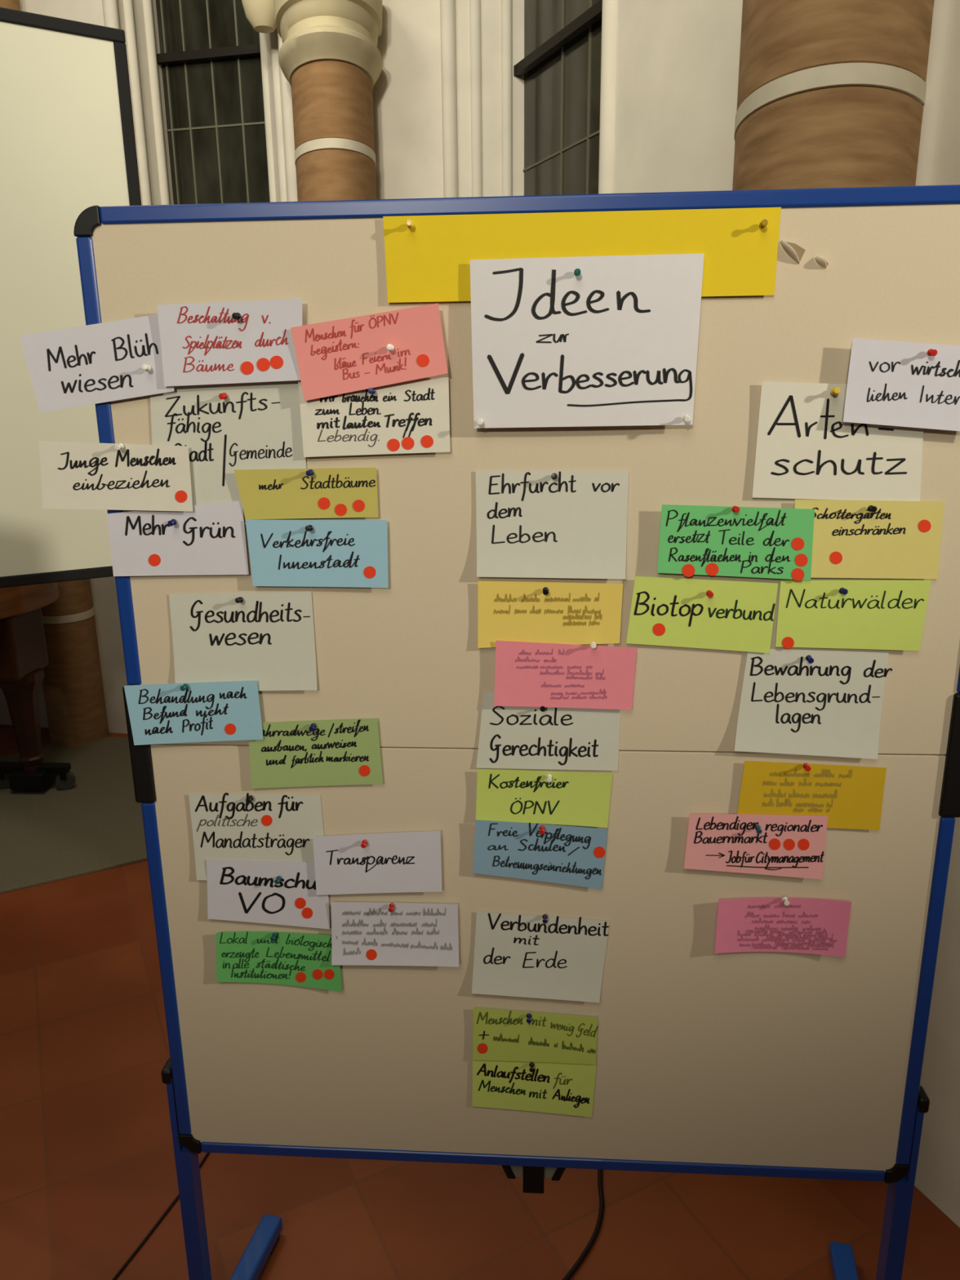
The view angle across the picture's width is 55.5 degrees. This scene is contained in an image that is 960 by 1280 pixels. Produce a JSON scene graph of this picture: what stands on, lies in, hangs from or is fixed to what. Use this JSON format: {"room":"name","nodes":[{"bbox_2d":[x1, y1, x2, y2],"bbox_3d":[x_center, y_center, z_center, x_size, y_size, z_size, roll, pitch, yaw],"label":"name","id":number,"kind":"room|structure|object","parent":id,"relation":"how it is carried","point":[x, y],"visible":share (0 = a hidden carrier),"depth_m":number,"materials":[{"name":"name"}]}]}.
{"room":"church hall","nodes":[
{"label":"church hall","id":0,"kind":"room"},
{"bbox_2d":[0,0,444,733],"bbox_3d":[-3.393,-2.166,4.616,6.758,5.200,0.500,3,15,12],"label":"wall","id":1,"kind":"structure","parent":0,"point":[407,109],"depth_m":3.69,"materials":[{"name":"paint"}]},
{"bbox_2d":[102,0,297,205],"bbox_3d":[-1.118,-2.778,3.922,0.831,3.710,0.526,3,15,12],"label":"window","id":2,"kind":"structure","parent":1,"relation":"in","point":[211,94],"depth_m":4.04,"materials":[{"name":"paint"}]},
{"bbox_2d":[19,0,953,733],"bbox_3d":[-0.579,-1.714,2.794,3.851,5.200,0.044,13,20,42],"label":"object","id":3,"kind":"structure","parent":1,"relation":"attached to","point":[942,10],"depth_m":1.62,"materials":[{"name":"paint"}]},
{"bbox_2d":[0,724,959,1279],"bbox_3d":[-0.901,1.327,1.717,12.000,0.120,14.000,0,15,4],"label":"floor","id":4,"kind":"structure","parent":0,"point":[88,1168],"depth_m":1.95,"materials":[{"name":"ceramic"}]},
{"bbox_2d":[0,0,109,746],"bbox_3d":[-2.067,-2.014,3.986,0.292,5.200,0.322,0,15,4],"label":"column","id":5,"kind":"structure","parent":4,"relation":"on","point":[73,686],"depth_m":4.43,"materials":[{"name":"brown stone"}]},
{"bbox_2d":[0,7,141,587],"bbox_3d":[-1.598,-0.136,2.040,1.770,2.547,0.627,-6,16,-20],"label":"projection screen","id":6,"kind":"object","parent":4,"relation":"on","point":[68,148],"visible":0.52,"depth_m":2.30,"materials":[{"name":"white"}]},
{"bbox_2d":[0,737,147,893],"bbox_3d":[-2.570,0.799,3.519,3.148,0.012,1.465,-8,17,-27],"label":"carpet","id":7,"kind":"object","parent":4,"relation":"on","point":[53,833],"visible":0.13,"depth_m":3.70,"materials":[{"name":"grey carpet"}]},
{"bbox_2d":[0,582,75,791],"bbox_3d":[-2.690,0.089,3.983,1.826,1.125,1.400,0,15,4],"label":"grand piano","id":8,"kind":"object","parent":7,"relation":"on","point":[24,656],"visible":0.84,"depth_m":3.88,"materials":[{"name":"brown wood"}]},
{"bbox_2d":[8,770,58,791],"bbox_3d":[-1.958,0.599,4.007,0.150,0.075,0.140,0,15,4],"label":"caster","id":9,"kind":"object","parent":8,"relation":"attached to","point":[34,780],"depth_m":3.94,"materials":[{"name":"black metal"}]},
{"bbox_2d":[111,1152,209,1279],"bbox_3d":[-0.667,1.208,1.907,0.018,0.005,0.478,4,15,15],"label":"cable","id":10,"kind":"object","parent":4,"relation":"on","point":[173,1202],"visible":0.64,"depth_m":1.87,"materials":[{"name":"black rubber"}]},
{"bbox_2d":[241,0,382,201],"bbox_3d":[-0.583,-1.940,3.644,0.547,5.200,0.817,-8,16,-25],"label":"column","id":11,"kind":"structure","parent":4,"relation":"on","point":[330,58],"depth_m":3.40,"materials":[{"name":"brown stone"}]},
{"bbox_2d":[73,184,959,1279],"bbox_3d":[0.083,0.365,1.360,1.260,1.901,0.500,0,15,4],"label":"pinboard","id":12,"kind":"object","parent":4,"relation":"on","point":[751,1064],"visible":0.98,"depth_m":1.36,"materials":[{"name":"beige fabric"}]},
{"bbox_2d":[18,314,173,412],"bbox_3d":[-0.517,-0.373,1.233,0.206,0.126,0.003,0,15,3],"label":"note card","id":13,"kind":"object","parent":12,"relation":"attached to","point":[99,362],"visible":1,"depth_m":1.23,"materials":[{"name":"paper"}]},
{"bbox_2d":[141,364,151,371],"bbox_3d":[-0.447,-0.365,1.224,0.009,0.010,0.018,0,15,3],"label":"pin","id":14,"kind":"object","parent":13,"relation":"attached to","point":[147,367],"visible":1,"depth_m":1.22,"materials":[{"name":"white plastic"}]},
{"bbox_2d":[39,440,192,511],"bbox_3d":[-0.508,-0.228,1.269,0.216,0.098,0.004,0,15,3],"label":"note card","id":15,"kind":"object","parent":12,"relation":"attached to","point":[74,475],"visible":1,"depth_m":1.27,"materials":[{"name":"beige paper"}]},
{"bbox_2d":[114,443,124,450],"bbox_3d":[-0.494,-0.265,1.251,0.009,0.009,0.018,0,15,4],"label":"pin","id":16,"kind":"object","parent":15,"relation":"attached to","point":[120,446],"visible":1,"depth_m":1.24,"materials":[{"name":"white plastic"}]},
{"bbox_2d":[106,500,248,576],"bbox_3d":[-0.428,-0.143,1.291,0.198,0.107,0.002,0,15,3],"label":"note card","id":17,"kind":"object","parent":12,"relation":"attached to","point":[210,539],"visible":1,"depth_m":1.29,"materials":[{"name":"paper"}]},
{"bbox_2d":[167,519,177,526],"bbox_3d":[-0.430,-0.165,1.278,0.009,0.009,0.018,0,15,4],"label":"pin","id":18,"kind":"object","parent":17,"relation":"attached to","point":[173,522],"visible":1,"depth_m":1.27,"materials":[{"name":"blue plastic"}]},
{"bbox_2d":[124,680,263,745],"bbox_3d":[-0.424,0.108,1.352,0.204,0.103,0.002,0,15,3],"label":"note card","id":19,"kind":"object","parent":12,"relation":"attached to","point":[212,711],"visible":1,"depth_m":1.35,"materials":[{"name":"blue paper"}]},
{"bbox_2d":[179,683,188,691],"bbox_3d":[-0.432,0.069,1.335,0.009,0.009,0.018,0,15,4],"label":"pin","id":20,"kind":"object","parent":19,"relation":"attached to","point":[184,686],"visible":1,"depth_m":1.33,"materials":[{"name":"teal plastic"}]},
{"bbox_2d":[150,380,306,505],"bbox_3d":[-0.349,-0.271,1.257,0.221,0.180,0.001,0,15,4],"label":"note card","id":21,"kind":"object","parent":12,"relation":"attached to","point":[258,425],"visible":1,"depth_m":1.25,"materials":[{"name":"paper"}]},
{"bbox_2d":[218,392,227,399],"bbox_3d":[-0.347,-0.330,1.234,0.009,0.009,0.018,0,15,4],"label":"pin","id":22,"kind":"object","parent":21,"relation":"attached to","point":[222,396],"visible":1,"depth_m":1.23,"materials":[{"name":"red plastic"}]},
{"bbox_2d":[156,297,302,386],"bbox_3d":[-0.329,-0.394,1.210,0.196,0.109,0.004,0,15,4],"label":"note card","id":23,"kind":"object","parent":12,"relation":"attached to","point":[202,343],"visible":1,"depth_m":1.21,"materials":[{"name":"paper"}]},
{"bbox_2d":[231,312,240,319],"bbox_3d":[-0.318,-0.424,1.194,0.009,0.009,0.018,0,15,4],"label":"pin","id":24,"kind":"object","parent":23,"relation":"attached to","point":[235,315],"visible":1,"depth_m":1.19,"materials":[{"name":"black plastic"}]},
{"bbox_2d":[168,591,317,690],"bbox_3d":[-0.345,0.004,1.327,0.214,0.152,0.007,0,15,4],"label":"note card","id":25,"kind":"object","parent":12,"relation":"attached to","point":[267,638],"visible":1,"depth_m":1.33,"materials":[{"name":"paper"}]},
{"bbox_2d":[235,596,243,603],"bbox_3d":[-0.344,-0.058,1.306,0.009,0.010,0.018,0,15,4],"label":"pin","id":26,"kind":"object","parent":25,"relation":"attached to","point":[240,599],"visible":1,"depth_m":1.30,"materials":[{"name":"black plastic"}]},
{"bbox_2d":[188,792,324,879],"bbox_3d":[-0.342,0.305,1.408,0.208,0.149,0.004,0,15,3],"label":"note card","id":27,"kind":"object","parent":12,"relation":"attached to","point":[225,827],"visible":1,"depth_m":1.41,"materials":[{"name":"paper"}]},
{"bbox_2d":[245,795,253,803],"bbox_3d":[-0.349,0.241,1.385,0.009,0.010,0.018,0,15,4],"label":"pin","id":28,"kind":"object","parent":27,"relation":"attached to","point":[250,797],"visible":1,"depth_m":1.38,"materials":[{"name":"black plastic"}]},
{"bbox_2d":[206,859,329,928],"bbox_3d":[-0.334,0.399,1.430,0.197,0.115,0.003,0,15,4],"label":"note card","id":29,"kind":"object","parent":12,"relation":"attached to","point":[239,891],"visible":1,"depth_m":1.43,"materials":[{"name":"paper"}]},
{"bbox_2d":[274,875,281,884],"bbox_3d":[-0.313,0.371,1.414,0.009,0.009,0.018,0,15,4],"label":"pin","id":30,"kind":"object","parent":29,"relation":"attached to","point":[278,878],"visible":1,"depth_m":1.41,"materials":[{"name":"teal plastic"}]},
{"bbox_2d":[215,931,342,992],"bbox_3d":[-0.324,0.513,1.460,0.204,0.103,0.008,0,15,4],"label":"note card","id":31,"kind":"object","parent":12,"relation":"attached to","point":[294,959],"visible":1,"depth_m":1.46,"materials":[{"name":"green paper"}]},
{"bbox_2d":[270,932,277,941],"bbox_3d":[-0.325,0.468,1.443,0.009,0.009,0.018,0,15,4],"label":"pin","id":32,"kind":"object","parent":31,"relation":"attached to","point":[274,935],"visible":1,"depth_m":1.44,"materials":[{"name":"teal plastic"}]},
{"bbox_2d":[234,467,378,519],"bbox_3d":[-0.240,-0.202,1.262,0.199,0.071,0.004,0,15,4],"label":"note card","id":33,"kind":"object","parent":12,"relation":"attached to","point":[336,492],"visible":1,"depth_m":1.26,"materials":[{"name":"paper"}]},
{"bbox_2d":[306,469,313,475],"bbox_3d":[-0.232,-0.229,1.246,0.009,0.009,0.018,1,16,4],"label":"pin","id":34,"kind":"object","parent":33,"relation":"attached to","point":[310,472],"visible":1,"depth_m":1.24,"materials":[{"name":"blue plastic"}]},
{"bbox_2d":[248,718,382,788],"bbox_3d":[-0.246,0.170,1.363,0.201,0.116,0.003,0,15,4],"label":"note card","id":35,"kind":"object","parent":12,"relation":"attached to","point":[338,752],"visible":1,"depth_m":1.36,"materials":[{"name":"green paper"}]},
{"bbox_2d":[308,723,316,731],"bbox_3d":[-0.246,0.128,1.343,0.009,0.009,0.018,0,15,4],"label":"pin","id":36,"kind":"object","parent":35,"relation":"attached to","point":[313,726],"visible":1,"depth_m":1.34,"materials":[{"name":"blue plastic"}]},
{"bbox_2d":[245,520,388,587],"bbox_3d":[-0.228,-0.121,1.281,0.200,0.096,0.002,0,15,4],"label":"note card","id":37,"kind":"object","parent":12,"relation":"attached to","point":[353,553],"visible":1,"depth_m":1.28,"materials":[{"name":"blue paper"}]},
{"bbox_2d":[305,524,313,531],"bbox_3d":[-0.236,-0.155,1.266,0.009,0.009,0.018,0,15,4],"label":"pin","id":38,"kind":"object","parent":37,"relation":"attached to","point":[308,528],"visible":1,"depth_m":1.26,"materials":[{"name":"black plastic"}]},
{"bbox_2d":[290,302,448,400],"bbox_3d":[-0.145,-0.377,1.198,0.206,0.120,0.005,0,15,4],"label":"note card","id":39,"kind":"object","parent":12,"relation":"attached to","point":[351,354],"visible":1,"depth_m":1.20,"materials":[{"name":"pink paper"}]},
{"bbox_2d":[386,343,394,351],"bbox_3d":[-0.117,-0.381,1.189,0.009,0.009,0.018,0,15,4],"label":"pin","id":40,"kind":"object","parent":39,"relation":"attached to","point":[389,347],"visible":1,"depth_m":1.18,"materials":[{"name":"white plastic"}]},
{"bbox_2d":[297,377,450,457],"bbox_3d":[-0.142,-0.299,1.229,0.203,0.102,0.002,0,15,3],"label":"note card","id":41,"kind":"object","parent":12,"relation":"attached to","point":[411,416],"visible":1,"depth_m":1.23,"materials":[{"name":"beige paper"}]},
{"bbox_2d":[368,387,375,394],"bbox_3d":[-0.144,-0.331,1.214,0.009,0.009,0.018,0,15,4],"label":"pin","id":42,"kind":"object","parent":41,"relation":"attached to","point":[371,390],"visible":1,"depth_m":1.21,"materials":[{"name":"blue plastic"}]},
{"bbox_2d":[312,831,442,895],"bbox_3d":[-0.157,0.342,1.397,0.197,0.114,0.002,0,15,4],"label":"note card","id":43,"kind":"object","parent":12,"relation":"attached to","point":[405,861],"visible":1,"depth_m":1.40,"materials":[{"name":"paper"}]},
{"bbox_2d":[360,840,367,848],"bbox_3d":[-0.175,0.308,1.382,0.009,0.009,0.018,0,15,4],"label":"pin","id":44,"kind":"object","parent":43,"relation":"attached to","point":[364,842],"visible":1,"depth_m":1.37,"materials":[{"name":"red plastic"}]},
{"bbox_2d":[330,902,458,966],"bbox_3d":[-0.135,0.461,1.427,0.202,0.111,0.008,0,15,4],"label":"note card","id":45,"kind":"object","parent":12,"relation":"attached to","point":[367,934],"visible":1,"depth_m":1.43,"materials":[{"name":"paper"}]},
{"bbox_2d":[387,902,394,912],"bbox_3d":[-0.137,0.412,1.409,0.009,0.009,0.018,0,15,4],"label":"pin","id":46,"kind":"object","parent":45,"relation":"attached to","point":[390,909],"visible":1,"depth_m":1.40,"materials":[{"name":"red plastic"}]},
{"bbox_2d":[471,1060,596,1117],"bbox_3d":[0.088,0.729,1.493,0.203,0.112,0.002,0,15,4],"label":"note card","id":47,"kind":"object","parent":12,"relation":"attached to","point":[560,1088],"visible":1,"depth_m":1.49,"materials":[{"name":"paper"}]},
{"bbox_2d":[528,1062,534,1071],"bbox_3d":[0.084,0.689,1.475,0.009,0.009,0.018,0,15,4],"label":"pin","id":48,"kind":"object","parent":47,"relation":"attached to","point":[531,1064],"visible":1,"depth_m":1.47,"materials":[{"name":"black plastic"}]},
{"bbox_2d":[472,1008,598,1064],"bbox_3d":[0.088,0.636,1.465,0.201,0.098,0.002,0,15,4],"label":"note card","id":49,"kind":"object","parent":12,"relation":"attached to","point":[501,1035],"visible":1,"depth_m":1.47,"materials":[{"name":"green paper"}]},
{"bbox_2d":[526,1013,531,1022],"bbox_3d":[0.078,0.599,1.448,0.009,0.009,0.018,0,15,4],"label":"pin","id":50,"kind":"object","parent":49,"relation":"attached to","point":[528,1015],"visible":1,"depth_m":1.44,"materials":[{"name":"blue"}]},
{"bbox_2d":[472,819,607,888],"bbox_3d":[0.090,0.324,1.379,0.202,0.112,0.004,0,15,4],"label":"note card","id":51,"kind":"object","parent":12,"relation":"attached to","point":[573,855],"visible":1,"depth_m":1.38,"materials":[{"name":"blue paper"}]},
{"bbox_2d":[539,825,545,834],"bbox_3d":[0.093,0.282,1.359,0.009,0.009,0.018,0,15,4],"label":"pin","id":52,"kind":"object","parent":51,"relation":"attached to","point":[542,828],"visible":1,"depth_m":1.35,"materials":[{"name":"red plastic"}]},
{"bbox_2d":[471,911,609,1002],"bbox_3d":[0.093,0.496,1.427,0.215,0.151,0.008,0,15,4],"label":"note card","id":53,"kind":"object","parent":12,"relation":"attached to","point":[516,955],"visible":1,"depth_m":1.43,"materials":[{"name":"paper"}]},
{"bbox_2d":[542,914,547,923],"bbox_3d":[0.100,0.428,1.404,0.009,0.009,0.018,0,15,4],"label":"pin","id":54,"kind":"object","parent":53,"relation":"attached to","point":[544,917],"visible":1,"depth_m":1.40,"materials":[{"name":"purple"}]},
{"bbox_2d":[475,768,613,827],"bbox_3d":[0.094,0.235,1.358,0.203,0.091,0.003,0,15,3],"label":"note card","id":55,"kind":"object","parent":12,"relation":"attached to","point":[520,796],"visible":1,"depth_m":1.36,"materials":[{"name":"paper"}]},
{"bbox_2d":[546,773,551,782],"bbox_3d":[0.102,0.202,1.341,0.009,0.009,0.018,0,15,4],"label":"pin","id":56,"kind":"object","parent":55,"relation":"attached to","point":[548,776],"visible":1,"depth_m":1.33,"materials":[{"name":"white plastic"}]},
{"bbox_2d":[475,692,621,770],"bbox_3d":[0.099,0.134,1.335,0.211,0.119,0.002,0,15,4],"label":"note card","id":57,"kind":"object","parent":12,"relation":"attached to","point":[512,737],"visible":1,"depth_m":1.34,"materials":[{"name":"paper"}]},
{"bbox_2d":[539,706,545,711],"bbox_3d":[0.091,0.097,1.318,0.009,0.009,0.018,0,15,4],"label":"pin","id":58,"kind":"object","parent":57,"relation":"attached to","point":[542,708],"visible":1,"depth_m":1.31,"materials":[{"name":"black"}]},
{"bbox_2d":[478,581,622,648],"bbox_3d":[0.098,-0.035,1.286,0.203,0.097,0.004,0,15,4],"label":"note card","id":59,"kind":"object","parent":12,"relation":"attached to","point":[571,613],"visible":1,"depth_m":1.29,"materials":[{"name":"yellow paper"}]},
{"bbox_2d":[542,586,548,595],"bbox_3d":[0.091,-0.069,1.271,0.009,0.009,0.018,0,15,4],"label":"pin","id":60,"kind":"object","parent":59,"relation":"attached to","point":[545,590],"visible":1,"depth_m":1.26,"materials":[{"name":"black plastic"}]},
{"bbox_2d":[475,470,629,579],"bbox_3d":[0.098,-0.158,1.252,0.207,0.149,0.010,0,15,4],"label":"note card","id":61,"kind":"object","parent":12,"relation":"attached to","point":[531,523],"visible":1,"depth_m":1.25,"materials":[{"name":"paper"}]},
{"bbox_2d":[551,473,557,479],"bbox_3d":[0.100,-0.221,1.232,0.009,0.010,0.018,0,15,4],"label":"pin","id":62,"kind":"object","parent":61,"relation":"attached to","point":[553,476],"visible":1,"depth_m":1.22,"materials":[{"name":"black plastic"}]},
{"bbox_2d":[493,640,636,710],"bbox_3d":[0.121,0.050,1.304,0.202,0.102,0.003,0,15,3],"label":"note card","id":63,"kind":"object","parent":12,"relation":"attached to","point":[527,674],"visible":1,"depth_m":1.30,"materials":[{"name":"paper"}]},
{"bbox_2d":[590,641,596,648],"bbox_3d":[0.159,0.007,1.282,0.009,0.010,0.018,0,15,3],"label":"pin","id":64,"kind":"object","parent":63,"relation":"attached to","point":[593,644],"visible":1,"depth_m":1.27,"materials":[{"name":"white plastic"}]},
{"bbox_2d":[382,207,781,302],"bbox_3d":[0.126,-0.490,1.165,0.500,0.104,0.002,0,15,4],"label":"sheet","id":65,"kind":"object","parent":12,"relation":"attached to","point":[428,261],"visible":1,"depth_m":1.16,"materials":[{"name":"yellow paper"}]},
{"bbox_2d":[405,219,413,228],"bbox_3d":[-0.089,-0.529,1.161,0.009,0.009,0.018,0,15,4],"label":"pin","id":66,"kind":"object","parent":65,"relation":"attached to","point":[409,223],"visible":1,"depth_m":1.15,"materials":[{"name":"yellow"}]},
{"bbox_2d":[759,219,768,228],"bbox_3d":[0.352,-0.517,1.135,0.009,0.009,0.018,0,15,4],"label":"pin","id":67,"kind":"object","parent":65,"relation":"attached to","point":[764,223],"visible":1,"depth_m":1.13,"materials":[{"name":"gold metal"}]},
{"bbox_2d":[470,253,704,428],"bbox_3d":[0.136,-0.384,1.182,0.296,0.212,0.007,0,15,4],"label":"sheet","id":68,"kind":"object","parent":12,"relation":"attached to","point":[614,343],"visible":1,"depth_m":1.18,"materials":[{"name":"white paper"}]},
{"bbox_2d":[476,418,483,425],"bbox_3d":[0.000,-0.289,1.207,0.009,0.009,0.018,0,15,4],"label":"pin","id":69,"kind":"object","parent":68,"relation":"attached to","point":[479,421],"visible":1,"depth_m":1.20,"materials":[{"name":"white plastic"}]},
{"bbox_2d":[573,268,580,275],"bbox_3d":[0.123,-0.465,1.154,0.009,0.009,0.018,0,15,4],"label":"pin","id":70,"kind":"object","parent":68,"relation":"attached to","point":[577,271],"visible":1,"depth_m":1.15,"materials":[{"name":"teal plastic"}]},
{"bbox_2d":[682,414,690,422],"bbox_3d":[0.269,-0.289,1.189,0.009,0.009,0.018,0,15,4],"label":"pin","id":71,"kind":"object","parent":68,"relation":"attached to","point":[686,418],"visible":1,"depth_m":1.18,"materials":[{"name":"white plastic"}]},
{"bbox_2d":[626,576,777,653],"bbox_3d":[0.308,-0.035,1.272,0.205,0.110,0.002,0,15,3],"label":"note card","id":72,"kind":"object","parent":12,"relation":"attached to","point":[739,616],"visible":1,"depth_m":1.27,"materials":[{"name":"paper"}]},
{"bbox_2d":[706,590,713,597],"bbox_3d":[0.316,-0.064,1.257,0.009,0.009,0.018,0,15,4],"label":"pin","id":73,"kind":"object","parent":72,"relation":"attached to","point":[709,593],"visible":1,"depth_m":1.25,"materials":[{"name":"red plastic"}]},
{"bbox_2d":[657,504,814,581],"bbox_3d":[0.347,-0.132,1.238,0.208,0.105,0.003,0,15,4],"label":"note card","id":74,"kind":"object","parent":12,"relation":"attached to","point":[773,543],"visible":1,"depth_m":1.24,"materials":[{"name":"green paper"}]},
{"bbox_2d":[731,506,739,512],"bbox_3d":[0.342,-0.175,1.219,0.009,0.009,0.018,0,15,4],"label":"pin","id":75,"kind":"object","parent":74,"relation":"attached to","point":[735,508],"visible":1,"depth_m":1.21,"materials":[{"name":"red plastic"}]},
{"bbox_2d":[684,813,827,879],"bbox_3d":[0.407,0.306,1.351,0.204,0.103,0.003,0,15,4],"label":"note card","id":76,"kind":"object","parent":12,"relation":"attached to","point":[793,846],"visible":1,"depth_m":1.35,"materials":[{"name":"pink paper"}]},
{"bbox_2d":[754,824,762,833],"bbox_3d":[0.407,0.276,1.336,0.009,0.009,0.018,0,15,4],"label":"pin","id":77,"kind":"object","parent":76,"relation":"attached to","point":[757,827],"visible":1,"depth_m":1.33,"materials":[{"name":"teal plastic"}]},
{"bbox_2d":[714,897,851,957],"bbox_3d":[0.457,0.434,1.383,0.196,0.094,0.012,0,15,4],"label":"note card","id":78,"kind":"object","parent":12,"relation":"attached to","point":[803,926],"visible":1,"depth_m":1.38,"materials":[{"name":"paper"}]},
{"bbox_2d":[782,896,789,906],"bbox_3d":[0.457,0.390,1.367,0.009,0.009,0.018,0,15,4],"label":"pin","id":79,"kind":"object","parent":78,"relation":"attached to","point":[784,900],"visible":1,"depth_m":1.36,"materials":[{"name":"white plastic"}]},
{"bbox_2d":[737,760,886,830],"bbox_3d":[0.482,0.227,1.331,0.207,0.106,0.002,0,15,4],"label":"note card","id":80,"kind":"object","parent":12,"relation":"attached to","point":[851,797],"visible":1,"depth_m":1.33,"materials":[{"name":"yellow paper"}]},
{"bbox_2d":[802,763,811,771],"bbox_3d":[0.470,0.182,1.312,0.009,0.009,0.018,0,15,4],"label":"pin","id":81,"kind":"object","parent":80,"relation":"attached to","point":[806,766],"visible":1,"depth_m":1.30,"materials":[{"name":"red plastic"}]},
{"bbox_2d":[734,648,892,759],"bbox_3d":[0.472,0.091,1.294,0.213,0.161,0.010,0,15,3],"label":"note card","id":82,"kind":"object","parent":12,"relation":"attached to","point":[831,705],"visible":1,"depth_m":1.30,"materials":[{"name":"paper"}]},
{"bbox_2d":[805,655,813,663],"bbox_3d":[0.460,0.026,1.275,0.009,0.009,0.018,0,15,4],"label":"pin","id":83,"kind":"object","parent":82,"relation":"attached to","point":[808,658],"visible":1,"depth_m":1.27,"materials":[{"name":"blue plastic"}]},
{"bbox_2d":[751,381,923,501],"bbox_3d":[0.476,-0.261,1.203,0.221,0.158,0.003,0,15,3],"label":"note card","id":84,"kind":"object","parent":12,"relation":"attached to","point":[805,448],"visible":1,"depth_m":1.21,"materials":[{"name":"beige paper"}]},
{"bbox_2d":[830,386,839,395],"bbox_3d":[0.459,-0.322,1.180,0.009,0.010,0.018,0,15,4],"label":"pin","id":85,"kind":"object","parent":84,"relation":"attached to","point":[833,391],"visible":1,"depth_m":1.17,"materials":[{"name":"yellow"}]},
{"bbox_2d":[775,580,930,650],"bbox_3d":[0.512,-0.034,1.257,0.200,0.099,0.002,0,15,4],"label":"note card","id":86,"kind":"object","parent":12,"relation":"attached to","point":[873,615],"visible":1,"depth_m":1.26,"materials":[{"name":"paper"}]},
{"bbox_2d":[839,587,848,595],"bbox_3d":[0.494,-0.067,1.243,0.009,0.009,0.018,0,15,3],"label":"pin","id":87,"kind":"object","parent":86,"relation":"attached to","point":[843,591],"visible":1,"depth_m":1.23,"materials":[{"name":"blue plastic"}]},
{"bbox_2d":[794,499,944,579],"bbox_3d":[0.521,-0.136,1.231,0.198,0.108,0.002,0,15,4],"label":"note card","id":88,"kind":"object","parent":12,"relation":"attached to","point":[900,540],"visible":1,"depth_m":1.23,"materials":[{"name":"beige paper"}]},
{"bbox_2d":[867,505,876,512],"bbox_3d":[0.521,-0.174,1.213,0.009,0.009,0.018,0,15,4],"label":"pin","id":89,"kind":"object","parent":88,"relation":"attached to","point":[871,508],"visible":1,"depth_m":1.21,"materials":[{"name":"black plastic"}]},
{"bbox_2d":[843,337,959,431],"bbox_3d":[0.562,-0.325,1.168,0.183,0.120,0.004,0,15,3],"label":"note card","id":90,"kind":"object","parent":12,"relation":"attached to","point":[891,383],"visible":1,"depth_m":1.17,"materials":[{"name":"paper"}]},
{"bbox_2d":[927,348,937,355],"bbox_3d":[0.570,-0.363,1.151,0.009,0.009,0.018,0,15,4],"label":"pin","id":91,"kind":"object","parent":90,"relation":"attached to","point":[931,352],"visible":1,"depth_m":1.14,"materials":[{"name":"red plastic"}]},
{"bbox_2d":[562,1168,604,1279],"bbox_3d":[0.231,1.197,1.900,0.055,0.010,0.489,6,16,24],"label":"power cable","id":92,"kind":"object","parent":4,"relation":"on","point":[589,1245],"visible":0.75,"depth_m":1.86,"materials":[{"name":"black rubber"}]},
{"bbox_2d":[732,0,934,190],"bbox_3d":[0.681,-1.434,1.684,0.378,5.200,0.590,0,15,4],"label":"column","id":93,"kind":"structure","parent":4,"relation":"on","point":[832,93],"depth_m":1.56,"materials":[{"name":"stone"}]},
{"bbox_2d":[613,0,959,1227],"bbox_3d":[1.165,-1.535,2.043,4.774,5.200,1.763,13,20,42],"label":"wall","id":94,"kind":"structure","parent":0,"point":[677,61],"depth_m":2.17,"materials":[{"name":"paint"}]},
{"bbox_2d":[440,0,617,197],"bbox_3d":[0.333,-2.541,2.966,0.526,3.710,1.291,-7,16,-22],"label":"window","id":95,"kind":"structure","parent":94,"relation":"in","point":[528,86],"depth_m":3.48,"materials":[{"name":"paint"}]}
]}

